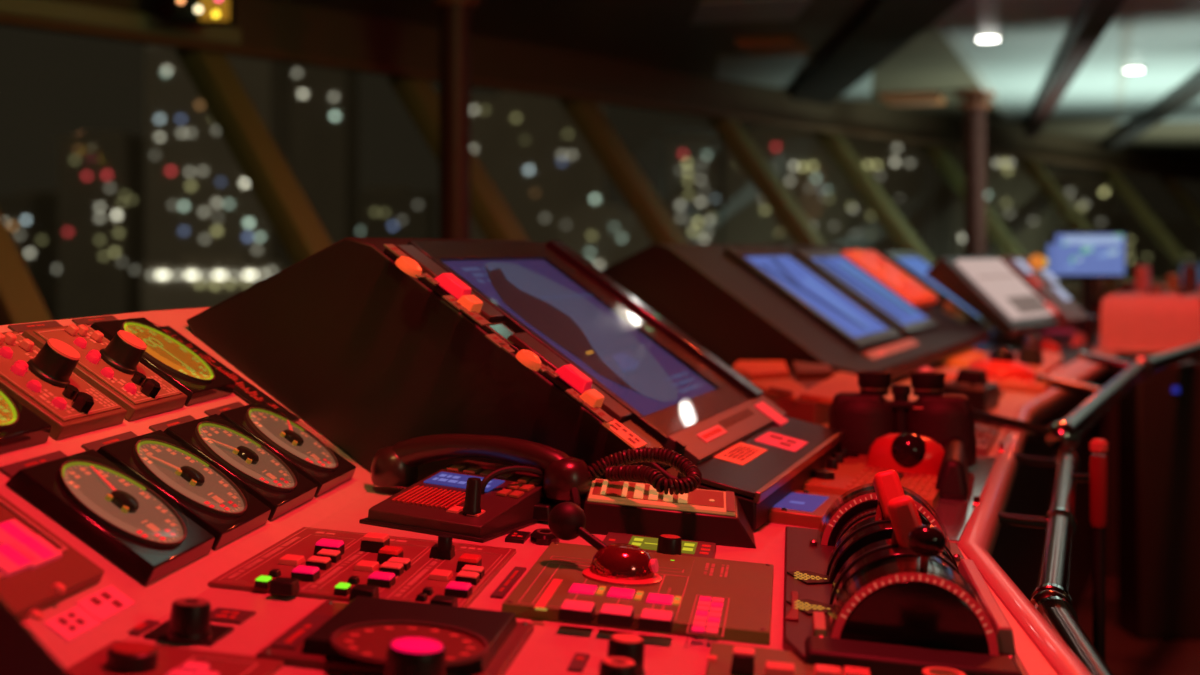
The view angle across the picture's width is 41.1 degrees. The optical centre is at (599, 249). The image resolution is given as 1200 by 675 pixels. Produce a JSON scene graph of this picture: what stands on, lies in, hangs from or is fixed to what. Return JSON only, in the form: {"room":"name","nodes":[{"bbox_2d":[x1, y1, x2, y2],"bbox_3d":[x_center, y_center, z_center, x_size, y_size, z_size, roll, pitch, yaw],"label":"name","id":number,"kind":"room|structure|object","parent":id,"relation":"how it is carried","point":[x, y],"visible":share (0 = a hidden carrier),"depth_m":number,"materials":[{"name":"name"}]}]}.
{"room":"control cabin","nodes":[
{"label":"control cabin","id":0,"kind":"room"},
{"bbox_2d":[0,0,1199,180],"bbox_3d":[2.671,-0.965,12.861,0.220,0.230,35.000,0,0,35],"label":"wall header","id":1,"kind":"structure","parent":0,"point":[274,25],"depth_m":8.84,"materials":[{"name":"paint"}]},
{"bbox_2d":[0,0,240,45],"bbox_3d":[-4.407,-0.887,2.575,0.070,0.075,10.028,0,0,35],"label":"ceiling beam","id":2,"kind":"structure","parent":1,"relation":"attached to","point":[55,10],"depth_m":6.13,"materials":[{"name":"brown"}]},
{"bbox_2d":[0,13,1199,180],"bbox_3d":[2.810,-0.830,12.764,0.036,0.036,35.000,0,0,35],"label":"trim","id":3,"kind":"structure","parent":1,"relation":"attached to","point":[8,19],"depth_m":7.60,"materials":[{"name":"brown paint"}]},
{"bbox_2d":[281,0,1199,158],"bbox_3d":[6.255,-1.095,10.334,9.250,0.070,35.000,0,0,35],"label":"ceiling","id":4,"kind":"structure","parent":0,"point":[654,32],"depth_m":8.17,"materials":[{"name":"grey paint"}]},
{"bbox_2d":[173,0,234,25],"bbox_3d":[-1.521,-0.986,6.147,0.220,0.230,0.140,0,0,-8],"label":"panel","id":5,"kind":"object","parent":4,"relation":"hanging from","point":[185,12],"visible":1,"depth_m":6.10,"materials":[{"name":"black plastic"}]},
{"bbox_2d":[690,0,811,24],"bbox_3d":[0.668,-1.073,7.170,0.482,0.011,0.817,0,0,0],"label":"ceiling panel","id":6,"kind":"object","parent":4,"relation":"attached to","point":[707,11],"visible":1,"depth_m":7.13,"materials":[{"name":"grey"}]},
{"bbox_2d":[716,54,806,87],"bbox_3d":[0.949,-1.073,9.689,0.485,0.011,1.929,0,0,4],"label":"ceiling panel","id":7,"kind":"object","parent":4,"relation":"attached to","point":[779,71],"visible":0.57,"depth_m":9.42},
{"bbox_2d":[736,35,808,55],"bbox_3d":[0.894,-1.051,8.268,0.300,0.058,0.440,0,0,17],"label":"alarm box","id":8,"kind":"object","parent":4,"relation":"attached to","point":[773,45],"visible":1,"depth_m":8.10,"materials":[{"name":"brown"}]},
{"bbox_2d":[801,60,872,100],"bbox_3d":[1.532,-1.073,10.244,0.416,0.011,2.518,0,0,9],"label":"ceiling panel","id":9,"kind":"object","parent":4,"relation":"attached to","point":[862,89],"visible":0.36,"depth_m":10.58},
{"bbox_2d":[791,0,961,104],"bbox_3d":[1.370,-1.045,8.498,0.320,0.070,6.427,0,0,2],"label":"beam","id":10,"kind":"structure","parent":4,"relation":"attached to","point":[881,28],"depth_m":7.86,"materials":[{"name":"black metal"}]},
{"bbox_2d":[879,91,945,105],"bbox_3d":[2.195,-1.057,11.221,0.400,0.046,0.600,0,0,18],"label":"alarm box","id":11,"kind":"object","parent":4,"relation":"attached to","point":[930,97],"visible":1,"depth_m":10.99,"materials":[{"name":"brown"}]},
{"bbox_2d":[943,0,1121,118],"bbox_3d":[2.320,-1.073,8.407,0.780,0.013,9.400,0,0,18],"label":"ceiling panel","id":12,"kind":"object","parent":4,"relation":"attached to","point":[1018,65],"visible":0.87,"depth_m":8.55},
{"bbox_2d":[1024,0,1124,137],"bbox_3d":[2.358,-1.030,7.818,0.110,0.100,12.680,0,0,13],"label":"beam","id":13,"kind":"structure","parent":4,"relation":"attached to","point":[1095,16],"depth_m":8.18,"materials":[{"name":"grey metal"}]},
{"bbox_2d":[1102,68,1199,149],"bbox_3d":[3.953,-1.040,10.958,0.160,0.080,10.342,0,0,13],"label":"beam","id":14,"kind":"structure","parent":4,"relation":"attached to","point":[1181,95],"depth_m":11.72,"materials":[{"name":"grey metal"}]},
{"bbox_2d":[1121,0,1199,122],"bbox_3d":[3.234,-1.073,8.512,0.780,0.013,10.150,0,0,17],"label":"ceiling panel","id":15,"kind":"object","parent":4,"relation":"attached to","point":[1166,34],"visible":0.84,"depth_m":8.64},
{"bbox_2d":[951,285,1166,333],"bbox_3d":[3.456,0.775,12.308,0.160,0.890,35.000,0,0,35],"label":"wall","id":16,"kind":"structure","parent":0,"point":[1075,296],"depth_m":12.47,"materials":[{"name":"brown paint"}]},
{"bbox_2d":[0,213,50,324],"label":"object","id":17,"kind":"structure","parent":16,"relation":"in","point":[20,300],"depth_m":5.02,"materials":[{"name":"brown paint"}]},
{"bbox_2d":[175,47,331,264],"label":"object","id":18,"kind":"structure","parent":16,"relation":"in","point":[276,189],"depth_m":6.41,"materials":[{"name":"brown paint"}]},
{"bbox_2d":[387,75,528,240],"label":"window frame","id":19,"kind":"structure","parent":16,"relation":"in","point":[490,212],"depth_m":7.47,"materials":[{"name":"brown paint"}]},
{"bbox_2d":[559,97,689,243],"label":"window frame","id":20,"kind":"structure","parent":16,"relation":"in","point":[647,207],"depth_m":8.60,"materials":[{"name":"brown paint"}]},
{"bbox_2d":[707,116,937,295],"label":"window frame","id":21,"kind":"structure","parent":16,"relation":"in","point":[731,132],"depth_m":9.88,"materials":[{"name":"brown paint"}]},
{"bbox_2d":[813,130,934,290],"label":"window frame","id":22,"kind":"structure","parent":16,"relation":"in","point":[835,145],"depth_m":11.03,"materials":[{"name":"brown paint"}]},
{"bbox_2d":[921,144,1121,291],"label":"window frame","id":23,"kind":"structure","parent":16,"relation":"in","point":[940,157],"depth_m":12.58,"materials":[{"name":"brown paint"}]},
{"bbox_2d":[1015,157,1166,285],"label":"window frame","id":24,"kind":"structure","parent":16,"relation":"in","point":[1033,168],"depth_m":14.28,"materials":[{"name":"brown paint"}]},
{"bbox_2d":[1098,168,1189,267],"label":"window frame","id":25,"kind":"structure","parent":16,"relation":"in","point":[1127,194],"depth_m":16.11,"materials":[{"name":"brown paint"}]},
{"bbox_2d":[1158,175,1199,228],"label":"window frame","id":26,"kind":"structure","parent":16,"relation":"in","point":[1173,186],"depth_m":17.93,"materials":[{"name":"brown paint"}]},
{"bbox_2d":[1076,575,1199,674],"bbox_3d":[7.582,1.245,9.397,18.000,0.050,35.000,0,0,35],"label":"floor","id":27,"kind":"structure","parent":0,"point":[1125,654],"depth_m":4.89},
{"bbox_2d":[431,0,478,238],"bbox_3d":[-0.576,0.070,6.350,0.236,2.300,0.236,0,0,0],"label":"column","id":28,"kind":"structure","parent":27,"relation":"on","point":[454,15],"depth_m":6.30,"materials":[{"name":"brown metal"}]},
{"bbox_2d":[0,307,1117,674],"bbox_3d":[0.412,0.644,3.398,1.357,1.142,6.095,0,0,18],"label":"console","id":29,"kind":"object","parent":27,"relation":"on","point":[1007,557],"depth_m":1.38,"materials":[{"name":"paint"}]},
{"bbox_2d":[0,388,51,453],"bbox_3d":[-0.531,0.119,1.298,0.119,0.090,0.136,0,0,7],"label":"gauge","id":30,"kind":"object","parent":29,"relation":"on","point":[20,428],"visible":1,"depth_m":1.32,"materials":[{"name":"yellow"}]},
{"bbox_2d":[0,598,69,674],"bbox_3d":[-0.372,0.220,0.820,0.233,0.182,0.219,0,0,7],"label":"equipment cover","id":31,"kind":"object","parent":29,"relation":"on","point":[21,652],"visible":1,"depth_m":0.87,"materials":[{"name":"metal"}]},
{"bbox_2d":[0,495,104,620],"bbox_3d":[-0.421,0.208,1.098,0.118,0.075,0.178,0,0,7],"label":"module","id":32,"kind":"object","parent":29,"relation":"on","point":[39,570],"visible":1,"depth_m":1.12,"materials":[{"name":"red"}]},
{"bbox_2d":[0,331,126,439],"bbox_3d":[-0.511,0.119,1.450,0.122,0.089,0.138,0,0,7],"label":"control unit","id":33,"kind":"object","parent":29,"relation":"on","point":[44,381],"visible":1,"depth_m":1.44,"materials":[{"name":"brown"}]},
{"bbox_2d":[44,606,100,641],"bbox_3d":[-0.362,0.256,1.099,0.018,0.013,0.051,0,0,7],"label":"plate","id":34,"kind":"object","parent":29,"relation":"on","point":[74,622],"visible":1,"depth_m":1.10,"materials":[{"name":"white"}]},
{"bbox_2d":[21,324,186,420],"bbox_3d":[-0.493,0.119,1.601,0.122,0.089,0.138,0,0,7],"label":"control unit","id":35,"kind":"object","parent":29,"relation":"on","point":[113,367],"visible":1,"depth_m":1.59,"materials":[{"name":"brown"}]},
{"bbox_2d":[76,585,134,621],"bbox_3d":[-0.357,0.255,1.157,0.019,0.014,0.058,0,0,7],"label":"plate","id":36,"kind":"object","parent":29,"relation":"on","point":[109,601],"visible":1,"depth_m":1.15,"materials":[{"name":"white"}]},
{"bbox_2d":[6,449,214,585],"bbox_3d":[-0.392,0.212,1.295,0.119,0.090,0.136,0,0,7],"label":"gauge","id":37,"kind":"object","parent":29,"relation":"on","point":[115,514],"visible":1,"depth_m":1.26,"materials":[{"name":"grey plastic"}]},
{"bbox_2d":[90,317,235,405],"bbox_3d":[-0.477,0.119,1.747,0.119,0.090,0.136,0,0,7],"label":"gauge","id":38,"kind":"object","parent":29,"relation":"on","point":[165,355],"visible":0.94,"depth_m":1.74,"materials":[{"name":"yellow"}]},
{"bbox_2d":[65,640,284,674],"bbox_3d":[-0.282,0.272,1.055,0.124,0.024,0.095,0,0,7],"label":"switch panel","id":39,"kind":"object","parent":29,"relation":"on","point":[171,660],"depth_m":1.05,"materials":[{"name":"beige"}]},
{"bbox_2d":[97,430,270,549],"bbox_3d":[-0.375,0.212,1.441,0.119,0.090,0.136,0,0,7],"label":"gauge","id":40,"kind":"object","parent":29,"relation":"on","point":[190,484],"visible":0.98,"depth_m":1.42,"materials":[{"name":"grey plastic"}]},
{"bbox_2d":[159,326,299,421],"bbox_3d":[-0.437,0.145,1.854,0.162,0.110,0.067,0,0,7],"label":"plate","id":41,"kind":"object","parent":29,"relation":"on","point":[243,389],"visible":0.51,"depth_m":1.87,"materials":[{"name":"black plastic"}]},
{"bbox_2d":[163,414,316,520],"bbox_3d":[-0.357,0.212,1.588,0.119,0.090,0.136,0,0,7],"label":"gauge","id":42,"kind":"object","parent":29,"relation":"on","point":[246,462],"visible":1,"depth_m":1.57,"materials":[{"name":"grey plastic"}]},
{"bbox_2d":[219,401,355,496],"bbox_3d":[-0.340,0.212,1.734,0.119,0.090,0.136,0,0,7],"label":"gauge","id":43,"kind":"object","parent":29,"relation":"on","point":[292,443],"visible":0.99,"depth_m":1.72,"materials":[{"name":"grey plastic"}]},
{"bbox_2d":[208,527,515,607],"bbox_3d":[-0.200,0.274,1.399,0.210,0.030,0.275,0,0,7],"label":"panel","id":44,"kind":"object","parent":29,"relation":"on","point":[315,563],"visible":0.98,"depth_m":1.38,"materials":[{"name":"beige"}]},
{"bbox_2d":[256,596,533,674],"bbox_3d":[-0.145,0.281,1.152,0.167,0.029,0.191,0,0,7],"label":"dial","id":45,"kind":"object","parent":29,"relation":"on","point":[355,637],"visible":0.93,"depth_m":1.14,"materials":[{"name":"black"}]},
{"bbox_2d":[359,460,545,542],"bbox_3d":[-0.135,0.258,1.692,0.138,0.061,0.237,0,0,21],"label":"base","id":46,"kind":"object","parent":29,"relation":"on","point":[450,501],"visible":0.86,"depth_m":1.63,"materials":[{"name":"black plastic"}]},
{"bbox_2d":[392,485,465,508],"bbox_3d":[-0.171,0.255,1.648,0.067,0.002,0.056,5,9,21],"label":"grille","id":47,"kind":"object","parent":46,"relation":"attached to","point":[417,493],"depth_m":1.65,"materials":[{"name":"black plastic"}]},
{"bbox_2d":[432,474,491,487],"bbox_3d":[-0.145,0.246,1.709,0.066,0.001,0.023,5,9,21],"label":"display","id":48,"kind":"object","parent":46,"relation":"on","point":[442,475],"depth_m":1.71,"materials":[{"name":"blue glass"}]},
{"bbox_2d":[393,493,566,520],"bbox_3d":[-0.128,0.275,1.748,0.199,0.020,0.067,0,0,26],"label":"cradle","id":49,"kind":"object","parent":29,"relation":"on","point":[542,510],"visible":0.13,"depth_m":1.68,"materials":[{"name":"black plastic"}]},
{"bbox_2d":[371,434,591,505],"bbox_3d":[-0.133,0.235,1.748,0.272,0.067,0.057,0,0,26],"label":"telephone handset","id":50,"kind":"object","parent":49,"relation":"on","point":[565,477],"visible":0.98,"depth_m":1.74,"materials":[{"name":"grey plastic"}]},
{"bbox_2d":[481,466,543,494],"bbox_3d":[-0.088,0.246,1.690,0.091,0.037,0.010,0,0,-28],"label":"cable","id":51,"kind":"object","parent":50,"relation":"attached to","point":[526,469],"visible":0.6,"depth_m":1.68,"materials":[{"name":"black rubber"}]},
{"bbox_2d":[187,237,844,530],"bbox_3d":[-0.082,0.144,2.092,0.704,0.319,0.696,0,0,17],"label":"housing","id":52,"kind":"object","parent":29,"relation":"on","point":[375,344],"visible":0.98,"depth_m":1.88,"materials":[{"name":"black plastic"}]},
{"bbox_2d":[530,528,559,545],"bbox_3d":[-0.054,0.285,1.591,0.029,0.012,0.046,0,0,10],"label":"switch","id":53,"kind":"object","parent":29,"relation":"on","point":[543,536],"visible":0.77,"depth_m":1.57,"materials":[{"name":"black plastic"}]},
{"bbox_2d":[501,542,773,644],"bbox_3d":[0.040,0.292,1.378,0.214,0.034,0.303,0,0,7],"label":"control panel","id":54,"kind":"object","parent":29,"relation":"on","point":[711,598],"visible":0.99,"depth_m":1.33,"materials":[{"name":"beige"}]},
{"bbox_2d":[548,502,661,585],"bbox_3d":[0.001,0.259,1.413,0.108,0.064,0.070,0,0,15],"label":"joystick","id":55,"kind":"object","parent":54,"relation":"on","point":[620,564],"visible":1,"depth_m":1.40,"materials":[{"name":"red"}]},
{"bbox_2d":[603,532,715,560],"bbox_3d":[0.055,0.288,1.557,0.111,0.029,0.120,0,0,7],"label":"display unit","id":56,"kind":"object","parent":29,"relation":"on","point":[669,544],"visible":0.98,"depth_m":1.56,"materials":[{"name":"red"}]},
{"bbox_2d":[584,478,755,547],"bbox_3d":[0.073,0.276,1.690,0.180,0.059,0.097,0,0,3],"label":"control box","id":57,"kind":"object","parent":29,"relation":"on","point":[718,517],"visible":0.83,"depth_m":1.65,"materials":[{"name":"beige plastic"}]},
{"bbox_2d":[565,447,701,501],"bbox_3d":[0.037,0.238,1.668,0.160,0.062,0.066,0,0,43],"label":"coiled cord","id":58,"kind":"object","parent":57,"relation":"attached to","point":[618,471],"visible":0.98,"depth_m":1.65,"materials":[{"name":"grey rubber"}]},
{"bbox_2d":[705,643,869,674],"bbox_3d":[0.137,0.300,1.165,0.118,0.029,0.102,0,0,7],"label":"panel","id":59,"kind":"object","parent":29,"relation":"on","point":[723,659],"visible":0.93,"depth_m":1.15,"materials":[{"name":"pink"}]},
{"bbox_2d":[730,646,754,674],"bbox_3d":[0.102,0.294,1.144,0.019,0.017,0.022,0,0,0],"label":"switch","id":60,"kind":"object","parent":59,"relation":"attached to","point":[743,659],"depth_m":1.13,"materials":[{"name":"black plastic"}]},
{"bbox_2d":[743,371,837,424],"bbox_3d":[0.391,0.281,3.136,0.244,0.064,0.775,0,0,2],"label":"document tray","id":61,"kind":"object","parent":29,"relation":"on","point":[814,412],"visible":0.31,"depth_m":2.78,"materials":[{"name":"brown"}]},
{"bbox_2d":[732,360,788,379],"bbox_3d":[0.330,0.246,3.301,0.116,0.021,0.420,0,0,4],"label":"paper stack","id":62,"kind":"object","parent":61,"relation":"on","point":[751,369],"visible":0.94,"depth_m":3.22,"materials":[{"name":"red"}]},
{"bbox_2d":[750,378,805,400],"bbox_3d":[0.328,0.253,2.943,0.105,0.015,0.386,0,0,-2],"label":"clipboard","id":63,"kind":"object","parent":61,"relation":"on","point":[788,384],"visible":0.72,"depth_m":2.94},
{"bbox_2d":[792,361,833,379],"bbox_3d":[0.442,0.252,3.318,0.078,0.023,0.295,0,0,5],"label":"book","id":64,"kind":"object","parent":61,"relation":"on","point":[802,370],"visible":0.97,"depth_m":3.26,"materials":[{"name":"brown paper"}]},
{"bbox_2d":[800,371,859,403],"bbox_3d":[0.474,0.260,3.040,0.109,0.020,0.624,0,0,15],"label":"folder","id":65,"kind":"object","parent":61,"relation":"on","point":[825,391],"visible":0.58,"depth_m":2.94,"materials":[{"name":"paper"}]},
{"bbox_2d":[601,243,988,379],"bbox_3d":[0.616,0.144,4.538,0.699,0.319,2.050,0,0,21],"label":"housing","id":66,"kind":"object","parent":29,"relation":"on","point":[699,289],"visible":0.47,"depth_m":3.63,"materials":[{"name":"black plastic"}]},
{"bbox_2d":[724,248,900,349],"bbox_3d":[0.561,0.118,4.146,0.340,0.246,0.552,0,0,21],"label":"monitor","id":67,"kind":"object","parent":66,"relation":"attached to","point":[795,281],"visible":1,"depth_m":4.09,"materials":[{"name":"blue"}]},
{"bbox_2d":[793,250,938,335],"bbox_3d":[0.803,0.120,4.775,0.330,0.239,0.545,0,0,21],"label":"monitor","id":68,"kind":"object","parent":66,"relation":"attached to","point":[833,265],"visible":1,"depth_m":4.72,"materials":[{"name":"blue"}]},
{"bbox_2d":[861,338,918,359],"bbox_3d":[0.747,0.258,4.075,0.036,0.032,0.656,0,0,21],"label":"bar","id":69,"kind":"object","parent":66,"relation":"on","point":[892,348],"visible":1,"depth_m":4.02,"materials":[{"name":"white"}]},
{"bbox_2d":[842,249,938,305],"bbox_3d":[0.965,0.089,5.304,0.240,0.182,0.493,0,0,21],"label":"monitor","id":70,"kind":"object","parent":66,"relation":"on","point":[872,262],"visible":0.96,"depth_m":5.22,"materials":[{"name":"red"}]},
{"bbox_2d":[766,490,843,528],"bbox_3d":[0.232,0.301,1.872,0.083,0.022,0.171,0,0,17],"label":"control box","id":71,"kind":"object","parent":29,"relation":"on","point":[805,508],"visible":0.71,"depth_m":1.82,"materials":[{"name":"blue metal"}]},
{"bbox_2d":[803,433,943,507],"bbox_3d":[0.382,0.288,2.187,0.181,0.072,0.408,0,0,17],"label":"trackball","id":72,"kind":"object","parent":29,"relation":"on","point":[916,459],"visible":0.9,"depth_m":2.19,"materials":[{"name":"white plastic"}]},
{"bbox_2d":[829,371,975,466],"bbox_3d":[0.445,0.248,2.368,0.218,0.135,0.082,0,0,12],"label":"binoculars","id":73,"kind":"object","parent":29,"relation":"on","point":[865,416],"visible":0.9,"depth_m":2.34,"materials":[{"name":"plastic"}]},
{"bbox_2d":[783,470,1027,674],"bbox_3d":[0.257,0.265,1.443,0.182,0.118,0.549,0,0,7],"label":"lever","id":74,"kind":"object","parent":29,"relation":"on","point":[879,586],"visible":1,"depth_m":1.24,"materials":[{"name":"grey metal"}]},
{"bbox_2d":[882,252,987,324],"bbox_3d":[1.293,0.135,6.003,0.358,0.259,0.604,0,0,21],"label":"monitor","id":75,"kind":"object","parent":29,"relation":"on","point":[911,263],"visible":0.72,"depth_m":5.78,"materials":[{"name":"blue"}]},
{"bbox_2d":[928,455,996,543],"bbox_3d":[0.464,0.321,2.149,0.096,0.019,0.799,0,0,17],"label":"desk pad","id":76,"kind":"object","parent":29,"relation":"on","point":[954,514],"visible":0.33,"depth_m":2.00,"materials":[{"name":"white metal"}]},
{"bbox_2d":[935,437,967,498],"bbox_3d":[0.482,0.295,2.192,0.042,0.052,0.296,0,0,13],"label":"pouch","id":77,"kind":"object","parent":76,"relation":"on","point":[952,475],"visible":0.95,"depth_m":2.06,"materials":[{"name":"black rubber"}]},
{"bbox_2d":[942,348,984,367],"bbox_3d":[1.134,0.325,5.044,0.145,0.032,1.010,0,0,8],"label":"paper","id":78,"kind":"object","parent":29,"relation":"on","point":[965,358],"visible":0.55,"depth_m":4.68,"materials":[{"name":"orange paper"}]},
{"bbox_2d":[942,368,998,412],"bbox_3d":[0.769,0.292,3.343,0.099,0.087,0.239,0,0,21],"label":"control unit","id":79,"kind":"object","parent":29,"relation":"on","point":[983,395],"visible":0.78,"depth_m":3.28,"materials":[{"name":"black plastic"}]},
{"bbox_2d":[975,424,999,455],"bbox_3d":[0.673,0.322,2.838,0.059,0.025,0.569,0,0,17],"label":"mug","id":80,"kind":"object","parent":29,"relation":"on","point":[985,436],"visible":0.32,"depth_m":2.70,"materials":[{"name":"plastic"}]},
{"bbox_2d":[925,256,1058,336],"bbox_3d":[1.385,0.155,5.622,0.307,0.265,0.563,0,0,31],"label":"screen","id":81,"kind":"object","parent":29,"relation":"on","point":[986,285],"visible":1,"depth_m":5.46,"materials":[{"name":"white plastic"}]},
{"bbox_2d":[945,347,1057,393],"bbox_3d":[1.014,0.299,4.055,0.258,0.108,0.399,0,0,21],"label":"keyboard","id":82,"kind":"object","parent":29,"relation":"on","point":[1001,367],"visible":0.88,"depth_m":3.96,"materials":[{"name":"plastic"}]},
{"bbox_2d":[986,327,1038,347],"bbox_3d":[1.537,0.306,5.967,0.203,0.111,0.324,0,0,9],"label":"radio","id":83,"kind":"object","parent":29,"relation":"on","point":[996,338],"visible":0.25,"depth_m":5.82,"materials":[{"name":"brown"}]},
{"bbox_2d":[1017,336,1062,374],"bbox_3d":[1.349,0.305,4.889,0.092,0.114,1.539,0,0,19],"label":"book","id":84,"kind":"object","parent":29,"relation":"on","point":[1051,359],"depth_m":4.60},
{"bbox_2d":[973,442,1113,674],"bbox_3d":[0.512,0.340,1.927,0.163,0.053,1.449,0,0,15],"label":"handrail","id":85,"kind":"object","parent":29,"relation":"attached to","point":[1051,597],"visible":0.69,"depth_m":1.74,"materials":[{"name":"metal"}]},
{"bbox_2d":[1001,254,1089,329],"bbox_3d":[1.660,0.154,6.020,0.275,0.276,0.465,0,0,31],"label":"panel","id":86,"kind":"object","parent":29,"relation":"on","point":[1042,283],"visible":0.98,"depth_m":6.00,"materials":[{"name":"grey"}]},
{"bbox_2d":[973,342,1199,452],"bbox_3d":[1.336,0.316,4.129,0.274,0.076,3.035,0,0,26],"label":"handrail","id":87,"kind":"object","parent":29,"relation":"attached to","point":[1066,433],"visible":0.91,"depth_m":3.38,"materials":[{"name":"metal"}]},
{"bbox_2d":[955,88,994,329],"bbox_3d":[2.531,0.070,10.800,0.266,2.300,0.266,0,0,0],"label":"column","id":88,"kind":"structure","parent":27,"relation":"on","point":[975,104],"depth_m":10.74,"materials":[{"name":"metal"}]},
{"bbox_2d":[1070,439,1108,660],"bbox_3d":[0.733,0.749,2.350,0.120,0.943,0.120,0,0,0],"label":"handle","id":89,"kind":"object","parent":27,"relation":"on","point":[1098,476],"visible":0.99,"depth_m":2.34,"materials":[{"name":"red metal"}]},
{"bbox_2d":[1093,335,1199,575],"bbox_3d":[2.244,0.794,6.330,0.930,0.852,0.970,0,0,25],"label":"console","id":90,"kind":"object","parent":27,"relation":"on","point":[1106,427],"visible":0.07,"depth_m":5.98},
{"bbox_2d":[1036,329,1086,344],"bbox_3d":[1.825,0.337,6.271,0.177,0.060,0.447,0,0,25],"label":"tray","id":91,"kind":"object","parent":90,"relation":"on","point":[1063,336],"visible":0.48,"depth_m":6.08,"materials":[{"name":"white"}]},
{"bbox_2d":[1054,315,1097,343],"bbox_3d":[1.883,0.317,6.340,0.158,0.134,0.301,0,0,21],"label":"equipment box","id":92,"kind":"object","parent":90,"relation":"on","point":[1090,327],"visible":0.29,"depth_m":6.19,"materials":[{"name":"black plastic"}]},
{"bbox_2d":[1100,292,1199,349],"bbox_3d":[2.144,0.267,6.151,0.364,0.201,0.506,0,0,25],"label":"chair backrest","id":93,"kind":"object","parent":90,"relation":"on","point":[1128,320],"visible":0.98,"depth_m":5.93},
{"bbox_2d":[1094,265,1199,334],"bbox_3d":[2.634,0.626,7.536,0.660,1.110,0.320,0,0,30],"label":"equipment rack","id":94,"kind":"object","parent":27,"relation":"on","point":[1103,287],"visible":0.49,"depth_m":7.43,"materials":[{"name":"red"}]},
{"bbox_2d":[1047,232,1125,314],"bbox_3d":[2.198,0.182,7.235,0.342,0.526,0.130,0,0,3],"label":"display","id":95,"kind":"object","parent":94,"relation":"on","point":[1087,256],"visible":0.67,"depth_m":7.20,"materials":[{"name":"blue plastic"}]},
{"label":"outside","id":96,"kind":"structure","parent":0,"visible":0},
{"bbox_3d":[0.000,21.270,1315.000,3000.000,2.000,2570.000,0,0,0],"label":"harbour water","id":97,"kind":"object","parent":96,"visible":0},
{"bbox_2d":[0,191,57,319],"bbox_3d":[-148.312,2.418,429.175,21.000,35.705,18.850,0,0,0],"label":"building","id":98,"kind":"structure","parent":97,"relation":"on","point":[30,217],"depth_m":420.00,"materials":[{"name":"concrete"}]},
{"bbox_2d":[58,131,144,319],"bbox_3d":[-102.816,-2.160,338.258,17.944,44.859,17.016,0,0,0],"label":"building","id":99,"kind":"structure","parent":97,"relation":"on","point":[101,174],"depth_m":329.98,"materials":[{"name":"concrete"}]},
{"bbox_2d":[142,254,292,311],"bbox_3d":[-58.200,10.480,249.175,21.000,19.580,18.850,0,0,0],"label":"building","id":100,"kind":"structure","parent":97,"relation":"on","point":[198,280],"depth_m":240.01,"materials":[{"name":"concrete"}]},
{"bbox_2d":[145,44,290,262],"bbox_3d":[-68.688,-10.034,289.438,21.875,60.608,19.375,0,0,0],"label":"building","id":101,"kind":"structure","parent":97,"relation":"on","point":[199,200],"depth_m":279.98,"materials":[{"name":"glass"}]},
{"bbox_2d":[291,63,358,261],"bbox_3d":[-69.975,-12.784,370.435,25.200,66.107,21.370,0,0,0],"label":"building","id":102,"kind":"structure","parent":97,"relation":"on","point":[324,101],"depth_m":360.03,"materials":[{"name":"concrete"}]},
{"bbox_2d":[359,186,434,238],"bbox_3d":[-56.044,1.738,429.411,21.787,37.065,19.322,0,0,0],"label":"building","id":103,"kind":"structure","parent":97,"relation":"on","point":[384,211],"depth_m":420.00,"materials":[{"name":"concrete"}]},
{"bbox_2d":[471,90,604,242],"bbox_3d":[-12.375,-5.101,310.863,26.625,50.742,22.225,0,0,0],"label":"building","id":104,"kind":"structure","parent":97,"relation":"on","point":[533,153],"depth_m":300.01,"materials":[{"name":"glass"}]},
{"bbox_2d":[556,206,649,269],"bbox_3d":[0.487,6.508,267.457,15.275,27.524,15.415,0,0,0],"label":"building","id":105,"kind":"structure","parent":97,"relation":"on","point":[604,236],"depth_m":260.02,"materials":[{"name":"concrete"}]},
{"bbox_2d":[663,137,716,243],"bbox_3d":[21.438,-2.316,357.075,14.000,45.172,14.650,0,0,0],"label":"building","id":106,"kind":"structure","parent":97,"relation":"on","point":[689,163],"depth_m":349.98,"materials":[{"name":"concrete"}]},
{"bbox_2d":[717,126,847,245],"bbox_3d":[34.969,-1.526,309.794,23.062,43.591,20.087,0,0,0],"label":"building","id":107,"kind":"structure","parent":97,"relation":"on","point":[797,157],"depth_m":300.01,"materials":[{"name":"concrete"}]},
{"bbox_2d":[848,136,919,282],"bbox_3d":[58.225,-2.777,348.740,19.550,46.093,17.980,0,0,0],"label":"building","id":108,"kind":"structure","parent":97,"relation":"on","point":[894,166],"depth_m":340.04,"materials":[{"name":"concrete"}]},
{"bbox_2d":[936,149,1042,269],"bbox_3d":[89.550,-1.835,368.950,20.250,44.210,18.400,0,0,0],"label":"building","id":109,"kind":"structure","parent":97,"relation":"on","point":[1012,195],"depth_m":360.03,"materials":[{"name":"concrete"}]},
{"bbox_2d":[1044,175,1113,283],"bbox_3d":[115.663,1.200,386.722,12.825,38.140,13.945,0,0,0],"label":"building","id":110,"kind":"structure","parent":97,"relation":"on","point":[1092,197],"depth_m":379.99,"materials":[{"name":"concrete"}]},
{"bbox_2d":[1114,215,1196,279],"bbox_3d":[143.062,5.510,431.065,27.300,29.520,22.630,0,0,0],"label":"building","id":111,"kind":"structure","parent":97,"relation":"on","point":[1142,249],"depth_m":420.00,"materials":[{"name":"concrete"}]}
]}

